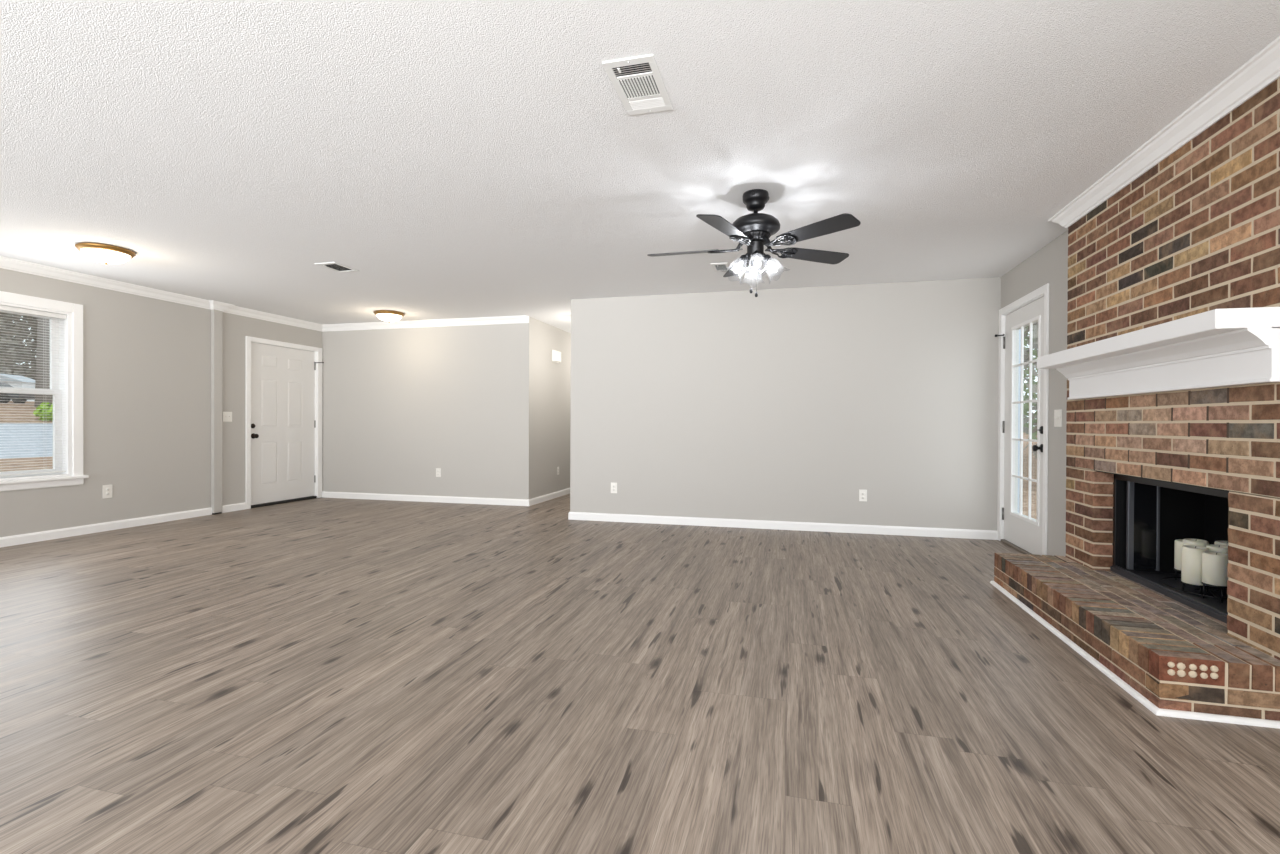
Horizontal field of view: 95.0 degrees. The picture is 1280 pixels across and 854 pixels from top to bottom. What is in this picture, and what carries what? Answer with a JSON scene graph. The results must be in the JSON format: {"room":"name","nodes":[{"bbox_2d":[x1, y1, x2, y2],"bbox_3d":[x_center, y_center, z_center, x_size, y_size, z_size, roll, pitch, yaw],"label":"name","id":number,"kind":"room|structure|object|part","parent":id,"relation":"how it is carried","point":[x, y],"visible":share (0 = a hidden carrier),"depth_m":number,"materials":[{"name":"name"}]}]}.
{"room":"living room","nodes":[
{"label":"living room","id":0,"kind":"room"},
{"bbox_2d":[0,268,321,536],"bbox_3d":[-5.710,-0.200,3.987,0.130,2.440,9.272,0,0,14],"label":"wall","id":1,"kind":"structure","parent":0,"point":[147,361],"depth_m":6.05,"materials":[{"name":"grey paint"}]},
{"bbox_2d":[0,291,88,491],"bbox_3d":[-5.434,-0.300,4.980,0.192,1.690,1.184,0,0,14],"label":"window","id":2,"kind":"structure","parent":1,"relation":"in","point":[71,420],"depth_m":5.41,"materials":[{"name":"white paint"}]},
{"bbox_3d":[-5.511,-0.663,4.998,0.030,0.740,0.910,0,0,14],"label":"sash","id":3,"kind":"part","parent":2,"relation":"part of","materials":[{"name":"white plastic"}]},
{"bbox_3d":[-5.478,0.049,4.993,0.030,0.772,0.910,0,0,14],"label":"sash","id":4,"kind":"part","parent":2,"relation":"part of","materials":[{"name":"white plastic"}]},
{"bbox_2d":[0,305,65,475],"bbox_3d":[-5.418,-0.307,4.976,0.036,1.448,0.902,0,0,14],"label":"window blind","id":5,"kind":"object","parent":2,"relation":"attached to","point":[3,308],"visible":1,"depth_m":5.17,"materials":[{"name":"white plastic"}]},
{"bbox_3d":[-5.421,0.411,4.980,0.026,0.012,0.898,0,0,14],"label":"rail","id":6,"kind":"part","parent":5,"relation":"part of","materials":[{"name":"white plastic"}]},
{"bbox_3d":[-5.416,0.470,4.979,0.150,0.027,1.184,0,0,14],"label":"sill","id":7,"kind":"part","parent":2,"relation":"part of","materials":[{"name":"white paint"}]},
{"bbox_2d":[0,507,211,547],"bbox_3d":[-5.865,0.982,3.116,0.016,0.084,7.499,0,0,14],"label":"baseboard","id":8,"kind":"structure","parent":1,"relation":"attached to","point":[13,540],"depth_m":5.64,"materials":[{"name":"white paint"}]},
{"bbox_2d":[103,484,111,498],"bbox_3d":[-5.195,0.629,5.724,0.009,0.130,0.085,0,0,14],"label":"wall outlet","id":9,"kind":"object","parent":1,"relation":"attached to","point":[107,489],"visible":1,"depth_m":5.72,"materials":[{"name":"white plastic"}]},
{"bbox_2d":[211,310,221,512],"bbox_3d":[-4.897,-0.221,6.787,0.045,2.422,0.104,0,0,14],"label":"trim","id":10,"kind":"structure","parent":1,"relation":"attached to","point":[216,315],"depth_m":6.76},
{"bbox_2d":[223,412,231,421],"bbox_3d":[-4.873,-0.121,6.936,0.018,0.118,0.118,0,0,14],"label":"light switch","id":11,"kind":"object","parent":1,"relation":"attached to","point":[227,416],"visible":1,"depth_m":6.93,"materials":[{"name":"white plastic"}]},
{"bbox_2d":[222,502,245,512],"bbox_3d":[-4.862,0.965,7.009,0.016,0.084,0.332,0,0,14],"label":"baseboard","id":12,"kind":"structure","parent":1,"relation":"attached to","point":[239,506],"depth_m":7.01,"materials":[{"name":"white paint"}]},
{"bbox_2d":[0,256,528,331],"bbox_3d":[-4.112,-1.368,3.508,3.191,0.085,9.152,0,0,14],"label":"trim","id":13,"kind":"structure","parent":1,"relation":"attached to","point":[7,263],"depth_m":6.80,"materials":[{"name":"white paint"}]},
{"bbox_2d":[245,336,323,508],"bbox_3d":[-4.690,-0.056,7.753,0.207,2.118,1.201,0,0,14],"label":"door","id":14,"kind":"structure","parent":1,"relation":"in","point":[283,380],"depth_m":7.72,"materials":[{"name":"white paint"}]},
{"bbox_3d":[-4.791,0.112,7.306,0.065,0.066,0.066,0,0,14],"label":"knob","id":15,"kind":"part","parent":14,"relation":"part of","materials":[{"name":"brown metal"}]},
{"bbox_2d":[322,316,532,498],"bbox_3d":[-2.959,-0.211,8.003,3.191,2.440,0.120,0,0,14],"label":"wall","id":16,"kind":"structure","parent":0,"point":[401,405],"depth_m":7.91,"materials":[{"name":"grey paint"}]},
{"bbox_2d":[436,468,440,476],"bbox_3d":[-2.708,0.613,7.876,0.072,0.116,0.009,0,0,14],"label":"wall outlet","id":17,"kind":"object","parent":16,"relation":"attached to","point":[438,470],"visible":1,"depth_m":7.87,"materials":[{"name":"white plastic"}]},
{"bbox_2d":[322,488,569,505],"bbox_3d":[-2.542,0.960,9.611,3.205,0.084,3.464,0,0,14],"label":"baseboard","id":18,"kind":"structure","parent":16,"relation":"attached to","point":[372,496],"depth_m":7.93,"materials":[{"name":"white paint"}]},
{"bbox_2d":[533,318,570,497],"bbox_3d":[-1.042,-0.210,9.289,0.120,2.440,3.328,0,0,14],"label":"wall","id":19,"kind":"structure","parent":0,"point":[551,380],"depth_m":8.21,"materials":[{"name":"grey paint"}]},
{"bbox_2d":[552,350,560,362],"bbox_3d":[-1.185,-1.006,8.367,0.055,0.168,0.224,0,0,14],"label":"door chime","id":20,"kind":"object","parent":19,"relation":"attached to","point":[556,355],"visible":1,"depth_m":8.28,"materials":[{"name":"white plastic"}]},
{"bbox_2d":[0,494,1279,853],"bbox_3d":[-1.203,1.095,4.539,8.617,0.120,12.860,0,0,14],"label":"floor","id":21,"kind":"structure","parent":0,"point":[322,675],"depth_m":2.24,"materials":[{"name":"plastic"}]},
{"bbox_2d":[994,77,1279,720],"bbox_3d":[2.684,-0.156,2.912,1.096,2.438,1.832,0,0,14],"label":"fireplace","id":22,"kind":"object","parent":21,"relation":"on","point":[1197,232],"visible":0.86,"depth_m":2.67,"materials":[{"name":"brick"}]},
{"bbox_2d":[990,581,1279,728],"bbox_3d":[2.408,1.049,2.990,0.570,0.020,1.865,0,0,14],"label":"trim","id":23,"kind":"structure","parent":22,"relation":"attached to","point":[1157,711],"depth_m":2.26,"materials":[{"name":"white paint"}]},
{"bbox_3d":[2.884,0.562,3.359,0.145,0.502,0.006,0,0,14],"label":"folding glass door","id":24,"kind":"part","parent":22,"relation":"part of","materials":[{"name":"black glass"}]},
{"bbox_2d":[1037,307,1279,399],"bbox_3d":[2.456,-0.307,2.962,0.208,0.275,1.654,0,0,14],"label":"mantel shelf","id":25,"kind":"object","parent":22,"relation":"attached to","point":[1214,348],"visible":1,"depth_m":2.55,"materials":[{"name":"white paint"}]},
{"bbox_3d":[2.484,-0.331,2.944,0.074,0.076,1.616,0,0,14],"label":"crown moulding","id":26,"kind":"part","parent":25,"relation":"part of","materials":[{"name":"white paint"}]},
{"bbox_3d":[2.663,0.542,2.921,0.025,0.559,1.101,0,0,14],"label":"surround frame","id":27,"kind":"part","parent":22,"relation":"part of","materials":[{"name":"black metal"}]},
{"bbox_2d":[1160,568,1226,602],"bbox_3d":[2.912,0.800,3.004,0.354,0.080,0.471,0,0,14],"label":"candle stand","id":28,"kind":"object","parent":22,"relation":"on","point":[1207,587],"visible":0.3,"depth_m":2.93,"materials":[{"name":"black metal"}]},
{"bbox_2d":[1174,539,1182,569],"bbox_3d":[2.964,0.694,3.179,0.100,0.161,0.100,0,0,14],"label":"pillar candle","id":29,"kind":"object","parent":28,"relation":"on","point":[1178,544],"visible":0.31,"depth_m":3.18,"materials":[{"name":"beige wax"}]},
{"bbox_3d":[2.811,0.793,2.971,0.109,0.007,0.109,0,0,-31],"label":"plate","id":30,"kind":"part","parent":28,"relation":"part of","materials":[{"name":"black metal"}]},
{"bbox_2d":[1181,545,1209,585],"bbox_3d":[2.812,0.697,2.970,0.104,0.186,0.104,0,0,14],"label":"pillar candle","id":31,"kind":"object","parent":28,"relation":"on","point":[1191,555],"visible":0.92,"depth_m":2.94,"materials":[{"name":"beige wax"}]},
{"bbox_2d":[1183,538,1208,546],"bbox_3d":[2.912,0.674,3.073,0.100,0.171,0.100,0,0,14],"label":"pillar candle","id":32,"kind":"object","parent":28,"relation":"on","point":[1188,541],"visible":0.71,"depth_m":3.05,"materials":[{"name":"beige wax"}]},
{"bbox_3d":[2.795,0.764,2.846,0.105,0.007,0.105,0,0,5],"label":"plate","id":33,"kind":"part","parent":28,"relation":"part of","materials":[{"name":"black metal"}]},
{"bbox_2d":[1202,551,1227,585],"bbox_3d":[2.795,0.685,2.845,0.100,0.151,0.100,0,0,14],"label":"pillar candle","id":34,"kind":"object","parent":28,"relation":"on","point":[1214,564],"visible":0.89,"depth_m":2.82,"materials":[{"name":"beige wax"}]},
{"bbox_2d":[1206,544,1227,553],"bbox_3d":[2.919,0.679,2.958,0.096,0.163,0.096,0,0,14],"label":"pillar candle","id":35,"kind":"object","parent":28,"relation":"on","point":[1213,548],"visible":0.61,"depth_m":2.94,"materials":[{"name":"beige wax"}]},
{"bbox_2d":[1214,541,1228,545],"bbox_3d":[3.055,0.678,3.052,0.096,0.165,0.096,0,0,14],"label":"pillar candle","id":36,"kind":"object","parent":28,"relation":"on","point":[1224,543],"visible":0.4,"depth_m":3.05,"materials":[{"name":"beige wax"}]},
{"bbox_3d":[2.783,0.803,2.805,0.005,0.076,0.006,0,0,14],"label":"leg","id":37,"kind":"part","parent":28,"relation":"part of","materials":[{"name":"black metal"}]},
{"bbox_2d":[0,0,1279,332],"bbox_3d":[-1.192,-1.465,4.524,8.617,0.120,12.860,0,0,14],"label":"ceiling","id":38,"kind":"structure","parent":0,"point":[467,158],"depth_m":2.77,"materials":[{"name":"white paint"}]},
{"bbox_2d":[75,242,135,264],"bbox_3d":[-4.247,-1.355,4.667,0.360,0.126,0.360,0,0,14],"label":"ceiling light","id":39,"kind":"object","parent":38,"relation":"attached to","point":[99,252],"visible":1,"depth_m":4.58,"materials":[{"name":"white glass"}]},
{"bbox_2d":[315,262,358,272],"bbox_3d":[-2.675,-1.408,5.189,0.205,0.012,0.300,0,0,14],"label":"ceiling vent","id":40,"kind":"object","parent":38,"relation":"in","point":[334,266],"visible":1,"depth_m":5.18,"materials":[{"name":"white metal"}]},
{"bbox_2d":[373,310,404,322],"bbox_3d":[-3.130,-1.365,7.322,0.360,0.126,0.360,0,0,-3],"label":"ceiling light","id":41,"kind":"object","parent":38,"relation":"attached to","point":[389,316],"visible":1,"depth_m":7.22,"materials":[{"name":"white glass"}]},
{"bbox_2d":[602,54,672,114],"bbox_3d":[0.000,-1.382,2.392,0.200,0.012,0.388,0,0,14],"label":"ceiling vent","id":42,"kind":"object","parent":38,"relation":"in","point":[638,82],"visible":1,"depth_m":2.37,"materials":[{"name":"white metal"}]},
{"bbox_2d":[711,262,729,271],"bbox_3d":[0.710,-1.394,5.135,0.145,0.012,0.270,0,0,14],"label":"ceiling vent","id":43,"kind":"object","parent":38,"relation":"in","point":[717,267],"visible":0.88,"depth_m":5.12,"materials":[{"name":"white metal"}]},
{"bbox_2d":[647,189,860,296],"bbox_3d":[0.643,-1.078,3.517,1.215,0.627,1.272,0,0,14],"label":"ceiling fan","id":44,"kind":"object","parent":38,"relation":"hanging from","point":[754,230],"visible":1,"depth_m":3.43,"materials":[{"name":"black metal"}]},
{"bbox_3d":[0.268,-1.072,3.616,0.442,0.035,0.142,0,0,14],"label":"blade","id":45,"kind":"part","parent":44,"relation":"part of","materials":[{"name":"black wood"}]},
{"bbox_3d":[0.453,-1.068,3.138,0.141,0.035,0.441,0,0,33],"label":"blade","id":46,"kind":"part","parent":44,"relation":"part of","materials":[{"name":"black wood"}]},
{"bbox_3d":[0.665,-1.072,3.938,0.141,0.035,0.441,0,0,-3],"label":"blade","id":47,"kind":"part","parent":44,"relation":"part of","materials":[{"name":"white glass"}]},
{"bbox_3d":[0.625,-1.011,3.507,0.071,0.075,0.053,0,0,14],"label":"lamp arm","id":48,"kind":"part","parent":44,"relation":"part of","materials":[{"name":"black metal"}]},
{"bbox_3d":[0.692,-1.011,3.567,0.053,0.075,0.071,0,0,14],"label":"lamp arm","id":49,"kind":"part","parent":44,"relation":"part of","materials":[{"name":"white glass"}]},
{"bbox_3d":[0.685,-0.903,3.453,0.004,0.220,0.005,0,0,14],"label":"pull chain","id":50,"kind":"part","parent":44,"relation":"part of","materials":[{"name":"silver metal"}]},
{"bbox_3d":[0.685,-1.010,3.440,0.053,0.075,0.071,0,0,14],"label":"lamp arm","id":51,"kind":"part","parent":44,"relation":"part of","materials":[{"name":"black metal"}]},
{"bbox_3d":[0.752,-1.010,3.500,0.071,0.075,0.053,0,0,14],"label":"lamp arm","id":52,"kind":"part","parent":44,"relation":"part of","materials":[{"name":"black metal"}]},
{"bbox_3d":[1.095,-1.069,3.660,0.441,0.035,0.141,0,0,-21],"label":"blade","id":53,"kind":"part","parent":44,"relation":"part of","materials":[{"name":"black wood"}]},
{"bbox_3d":[0.964,-1.067,3.166,0.141,0.035,0.441,0,0,-39],"label":"blade","id":54,"kind":"part","parent":44,"relation":"part of","materials":[{"name":"black wood"}]},
{"bbox_2d":[570,277,1000,530],"bbox_3d":[1.365,-0.182,6.021,4.379,2.440,0.120,0,0,14],"label":"wall","id":55,"kind":"structure","parent":0,"point":[783,404],"depth_m":5.91,"materials":[{"name":"grey paint"}]},
{"bbox_2d":[611,482,616,492],"bbox_3d":[-0.284,0.663,6.383,0.072,0.116,0.009,0,0,14],"label":"wall outlet","id":56,"kind":"object","parent":55,"relation":"attached to","point":[613,485],"visible":1,"depth_m":6.38,"materials":[{"name":"white plastic"}]},
{"bbox_2d":[568,512,997,539],"bbox_3d":[1.807,0.986,8.056,4.264,0.084,4.304,0,0,14],"label":"baseboard","id":57,"kind":"structure","parent":55,"relation":"attached to","point":[696,521],"depth_m":5.91,"materials":[{"name":"white paint"}]},
{"bbox_2d":[859,489,866,501],"bbox_3d":[2.185,0.671,5.747,0.072,0.116,0.009,0,0,14],"label":"wall outlet","id":58,"kind":"object","parent":55,"relation":"attached to","point":[862,493],"visible":1,"depth_m":5.75,"materials":[{"name":"white plastic"}]},
{"bbox_2d":[1017,329,1020,512],"bbox_3d":[4.067,-0.208,7.274,0.228,3.300,2.880,0,0,14],"label":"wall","id":59,"kind":"structure","parent":0,"point":[1019,380],"depth_m":5.86,"materials":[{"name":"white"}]},
{"bbox_2d":[1001,230,1069,555],"bbox_3d":[2.369,-0.153,1.409,0.130,2.440,8.312,0,0,14],"label":"wall","id":60,"kind":"structure","parent":0,"point":[1049,264],"depth_m":4.32,"materials":[{"name":"grey paint"}]},
{"bbox_2d":[995,283,1048,555],"bbox_3d":[3.233,-0.017,4.928,0.193,2.136,1.064,0,0,14],"label":"door","id":61,"kind":"structure","parent":60,"relation":"in","point":[1025,534],"depth_m":4.98,"materials":[{"name":"white paint"}]},
{"bbox_2d":[1010,315,1040,525],"bbox_3d":[3.219,-0.051,4.898,0.026,1.657,0.610,0,0,14],"label":"grille","id":62,"kind":"object","parent":61,"relation":"attached to","point":[1015,327],"depth_m":4.98,"materials":[{"name":"white paint"}]},
{"bbox_3d":[3.096,0.165,4.569,0.065,0.066,0.066,0,0,14],"label":"knob","id":63,"kind":"part","parent":61,"relation":"part of","materials":[{"name":"black metal"}]},
{"bbox_2d":[1054,409,1061,426],"bbox_3d":[3.026,-0.064,4.255,0.018,0.125,0.122,0,0,14],"label":"light switch","id":64,"kind":"object","parent":60,"relation":"attached to","point":[1057,413],"visible":1,"depth_m":4.24,"materials":[{"name":"white plastic"}]},
{"bbox_2d":[1048,36,1279,227],"bbox_3d":[2.588,-1.337,2.933,0.219,0.085,1.993,0,0,14],"label":"trim","id":65,"kind":"structure","parent":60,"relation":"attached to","point":[1262,69],"depth_m":2.62,"materials":[{"name":"white paint"}]},
{"label":"outside","id":66,"kind":"structure","parent":0,"visible":0},
{"bbox_2d":[0,370,52,422],"bbox_3d":[-62.625,-4.333,57.433,70.000,8.350,140.000,0,0,14],"label":"bank","id":67,"kind":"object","parent":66,"point":[6,408],"depth_m":34.17,"materials":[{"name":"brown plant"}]},
{"bbox_2d":[0,320,12,372],"bbox_3d":[-55.980,-10.582,48.983,5.074,16.245,4.997,0,0,14],"label":"tree","id":68,"kind":"object","parent":67,"relation":"on","point":[5,320],"visible":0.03,"depth_m":50.26,"materials":[{"name":"grey plant"}]},
{"bbox_2d":[0,312,23,375],"bbox_3d":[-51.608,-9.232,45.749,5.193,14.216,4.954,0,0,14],"label":"tree","id":69,"kind":"object","parent":67,"relation":"on","point":[3,361],"visible":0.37,"depth_m":46.69,"materials":[{"name":"grey plant"}]},
{"bbox_2d":[0,374,34,400],"bbox_3d":[-47.063,-2.744,43.721,3.400,2.350,2.500,0,0,-14],"label":"car","id":70,"kind":"object","parent":67,"relation":"on","point":[14,380],"visible":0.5,"depth_m":43.08,"materials":[{"name":"white metal"}]},
{"bbox_2d":[0,383,34,402],"bbox_3d":[-41.945,-2.193,37.550,4.289,1.400,1.800,0,0,-20],"label":"car","id":71,"kind":"object","parent":67,"relation":"on","point":[7,397],"visible":0.58,"depth_m":37.78,"materials":[{"name":"grey paint"}]},
{"bbox_2d":[3,317,35,376],"bbox_3d":[-64.502,-11.922,59.934,5.096,17.411,5.021,0,0,14],"label":"tree","id":72,"kind":"object","parent":67,"relation":"on","point":[12,337],"visible":0.02,"depth_m":60.05,"materials":[{"name":"grey plant"}]},
{"bbox_2d":[22,316,36,377],"bbox_3d":[-54.034,-9.020,54.707,5.013,13.137,4.980,0,0,14],"label":"tree","id":73,"kind":"object","parent":67,"relation":"on","point":[33,320],"visible":0.02,"depth_m":52.94,"materials":[{"name":"grey plant"}]},
{"bbox_2d":[9,315,52,398],"bbox_3d":[-50.500,-9.644,50.154,5.172,15.007,5.082,0,0,14],"label":"tree","id":74,"kind":"object","parent":67,"relation":"on","point":[31,373],"visible":0.06,"depth_m":48.62,"materials":[{"name":"grey plant"}]},
{"bbox_2d":[34,318,51,406],"bbox_3d":[-38.234,-8.356,37.747,2.057,14.726,2.060,0,0,14],"label":"tree","id":75,"kind":"object","parent":67,"relation":"on","point":[46,374],"visible":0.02,"depth_m":37.39,"materials":[{"name":"grey plant"}]},
{"bbox_2d":[33,402,52,420],"bbox_3d":[-33.697,-0.661,33.514,1.376,1.522,1.347,0,0,14],"label":"shrub","id":76,"kind":"object","parent":67,"relation":"on","point":[45,408],"visible":0.53,"depth_m":33.14,"materials":[{"name":"green plant"}]},
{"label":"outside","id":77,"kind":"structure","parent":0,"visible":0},
{"bbox_2d":[0,456,52,471],"bbox_3d":[-14.467,1.500,19.227,24.400,0.300,90.000,0,0,14],"label":"ground","id":78,"kind":"structure","parent":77,"point":[29,461],"depth_m":20.60,"materials":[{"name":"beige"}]},
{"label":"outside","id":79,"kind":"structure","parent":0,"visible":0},
{"bbox_2d":[1022,430,1036,519],"bbox_3d":[46.480,-1.043,36.034,67.983,5.800,87.000,0,0,14],"label":"yard","id":80,"kind":"structure","parent":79,"point":[1025,436],"depth_m":15.15,"materials":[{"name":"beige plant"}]},
{"bbox_2d":[1023,322,1037,460],"bbox_3d":[9.828,-2.736,14.028,4.769,8.733,4.550,0,0,14],"label":"tree","id":81,"kind":"object","parent":80,"relation":"on","point":[1035,325],"visible":0.02,"depth_m":13.44,"materials":[{"name":"grey plant"}]},
{"bbox_2d":[1023,326,1037,439],"bbox_3d":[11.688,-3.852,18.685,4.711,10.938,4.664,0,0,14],"label":"tree","id":82,"kind":"object","parent":80,"relation":"on","point":[1034,352],"visible":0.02,"depth_m":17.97,"materials":[{"name":"grey plant"}]},
{"bbox_2d":[1024,338,1036,417],"bbox_3d":[19.287,-4.877,25.984,4.709,12.932,4.689,0,0,14],"label":"tree","id":83,"kind":"object","parent":80,"relation":"on","point":[1034,338],"visible":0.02,"depth_m":27.13,"materials":[{"name":"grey plant"}]},
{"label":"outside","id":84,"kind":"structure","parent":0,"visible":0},
{"bbox_2d":[0,423,52,458],"bbox_3d":[-30.636,0.711,23.391,9.000,1.700,90.000,0,0,14],"label":"road","id":85,"kind":"structure","parent":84,"point":[39,431],"depth_m":27.67,"materials":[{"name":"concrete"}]}
]}

